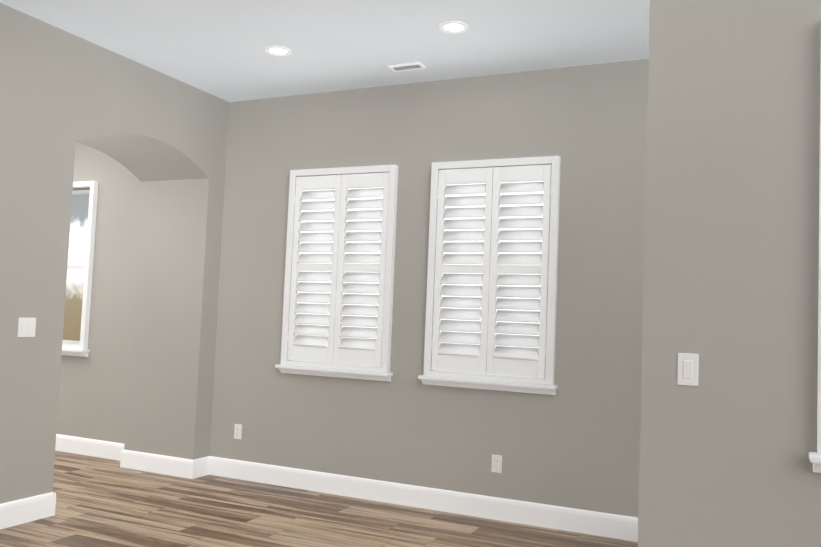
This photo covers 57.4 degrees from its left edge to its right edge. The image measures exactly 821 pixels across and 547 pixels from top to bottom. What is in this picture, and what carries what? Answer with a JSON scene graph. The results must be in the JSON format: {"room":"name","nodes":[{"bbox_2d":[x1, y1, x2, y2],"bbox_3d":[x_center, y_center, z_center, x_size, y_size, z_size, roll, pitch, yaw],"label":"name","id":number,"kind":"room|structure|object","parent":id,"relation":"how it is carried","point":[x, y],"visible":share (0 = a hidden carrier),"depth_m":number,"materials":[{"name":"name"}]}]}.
{"room":"empty living room","nodes":[
{"label":"empty living room","id":0,"kind":"room"},
{"bbox_2d":[0,3,228,503],"bbox_3d":[-3.819,-0.226,2.116,0.725,3.050,9.210,1,-4,25],"label":"wall","id":1,"kind":"structure","parent":0,"point":[161,137],"depth_m":5.12,"materials":[{"name":"beige paint"}]},
{"bbox_2d":[17,318,35,336],"bbox_3d":[-2.312,0.325,4.519,0.010,0.117,0.118,1,-4,25],"label":"double light switch","id":2,"kind":"object","parent":1,"relation":"attached to","point":[26,327],"visible":1,"depth_m":4.51,"materials":[{"name":"white plastic"}]},
{"bbox_2d":[0,492,55,529],"bbox_3d":[-3.849,1.176,1.207,0.017,0.145,7.732,1,-4,25],"label":"baseboard","id":3,"kind":"structure","parent":1,"relation":"attached to","point":[42,506],"depth_m":4.52,"materials":[{"name":"white wood"}]},
{"bbox_2d":[116,446,199,478],"bbox_3d":[-2.041,1.528,6.019,0.759,0.145,0.017,1,-4,25],"label":"baseboard","id":4,"kind":"structure","parent":1,"relation":"attached to","point":[135,460],"depth_m":6.00,"materials":[{"name":"white wood"}]},
{"bbox_2d":[0,451,637,546],"bbox_3d":[-2.730,1.371,1.492,10.465,0.120,9.610,1,-4,25],"label":"floor","id":5,"kind":"structure","parent":0,"point":[102,502],"depth_m":4.80,"materials":[{"name":"brown wood"}]},
{"bbox_2d":[0,0,649,101],"bbox_3d":[-2.602,-1.791,1.675,10.465,0.120,9.610,1,-4,25],"label":"ceiling","id":6,"kind":"structure","parent":0,"point":[216,48],"depth_m":4.65,"materials":[{"name":"white paint"}]},
{"bbox_2d":[264,46,290,55],"bbox_3d":[-0.874,-1.467,4.943,0.176,0.011,0.176,1,-4,25],"label":"recessed light","id":7,"kind":"object","parent":6,"relation":"in","point":[278,50],"visible":1,"depth_m":4.93,"materials":[{"name":"white plastic"}]},
{"bbox_2d":[388,62,425,71],"bbox_3d":[-0.024,-1.420,5.152,0.240,0.013,0.115,1,-4,25],"label":"ceiling vent","id":8,"kind":"object","parent":6,"relation":"in","point":[407,66],"visible":0.98,"depth_m":5.14,"materials":[{"name":"white metal"}]},
{"bbox_2d":[439,21,468,33],"bbox_3d":[0.256,-1.452,4.421,0.176,0.011,0.176,1,-4,25],"label":"recessed light","id":9,"kind":"object","parent":6,"relation":"in","point":[454,27],"visible":1,"depth_m":4.42,"materials":[{"name":"white plastic"}]},
{"bbox_2d":[56,59,648,517],"bbox_3d":[-1.762,0.102,6.336,8.130,3.050,0.200,1,-4,25],"label":"wall","id":10,"kind":"structure","parent":0,"point":[572,441],"depth_m":5.39,"materials":[{"name":"beige paint"}]},
{"bbox_2d":[62,181,98,356],"bbox_3d":[-3.165,-0.045,6.930,0.770,1.581,0.255,1,-4,25],"label":"room window","id":11,"kind":"structure","parent":10,"relation":"in","point":[79,274],"depth_m":7.00,"materials":[{"name":"white"}]},
{"bbox_2d":[55,434,123,459],"bbox_3d":[-3.818,1.516,7.054,3.370,0.145,0.017,1,-4,25],"label":"baseboard","id":12,"kind":"structure","parent":10,"relation":"attached to","point":[64,443],"depth_m":6.60,"materials":[{"name":"white wood"}]},
{"bbox_2d":[234,424,241,438],"bbox_3d":[-1.371,1.256,5.952,0.072,0.117,0.009,1,-4,25],"label":"electrical outlet","id":13,"kind":"object","parent":10,"relation":"attached to","point":[237,431],"visible":1,"depth_m":5.95,"materials":[{"name":"white plastic"}]},
{"bbox_2d":[275,164,398,381],"bbox_3d":[-0.519,-0.009,5.708,0.970,1.581,0.255,1,-4,25],"label":"window shutter","id":14,"kind":"object","parent":10,"relation":"attached to","point":[339,277],"visible":0.96,"depth_m":5.63,"materials":[{"name":"white wood"}]},
{"bbox_2d":[204,456,637,541],"bbox_3d":[0.006,1.569,5.288,3.605,0.145,0.017,1,-4,25],"label":"baseboard","id":15,"kind":"structure","parent":10,"relation":"attached to","point":[595,523],"depth_m":5.20,"materials":[{"name":"white wood"}]},
{"bbox_2d":[418,156,560,394],"bbox_3d":[0.575,0.006,5.203,0.970,1.581,0.255,1,-4,25],"label":"window shutter","id":16,"kind":"object","parent":10,"relation":"attached to","point":[491,302],"visible":1,"depth_m":5.12,"materials":[{"name":"white wood"}]},
{"bbox_2d":[491,454,501,472],"bbox_3d":[0.581,1.283,5.051,0.072,0.117,0.009,1,-4,25],"label":"electrical outlet","id":17,"kind":"object","parent":10,"relation":"attached to","point":[496,466],"visible":1,"depth_m":5.05,"materials":[{"name":"white plastic"}]},
{"bbox_2d":[638,0,820,546],"bbox_3d":[2.079,0.030,2.408,2.535,3.050,0.200,1,-4,25],"label":"wall","id":18,"kind":"structure","parent":0,"point":[728,443],"depth_m":2.70,"materials":[{"name":"beige paint"}]},
{"bbox_2d":[677,353,698,385],"bbox_3d":[1.020,0.353,2.755,0.072,0.117,0.010,1,-4,25],"label":"light switch","id":19,"kind":"object","parent":18,"relation":"attached to","point":[688,367],"visible":1,"depth_m":2.75,"materials":[{"name":"white plastic"}]},
{"bbox_2d":[809,58,820,472],"bbox_3d":[1.863,-0.101,2.455,0.980,1.581,0.255,1,-4,25],"label":"window","id":20,"kind":"structure","parent":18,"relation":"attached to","point":[815,458],"depth_m":2.55,"materials":[{"name":"white"}]}
]}

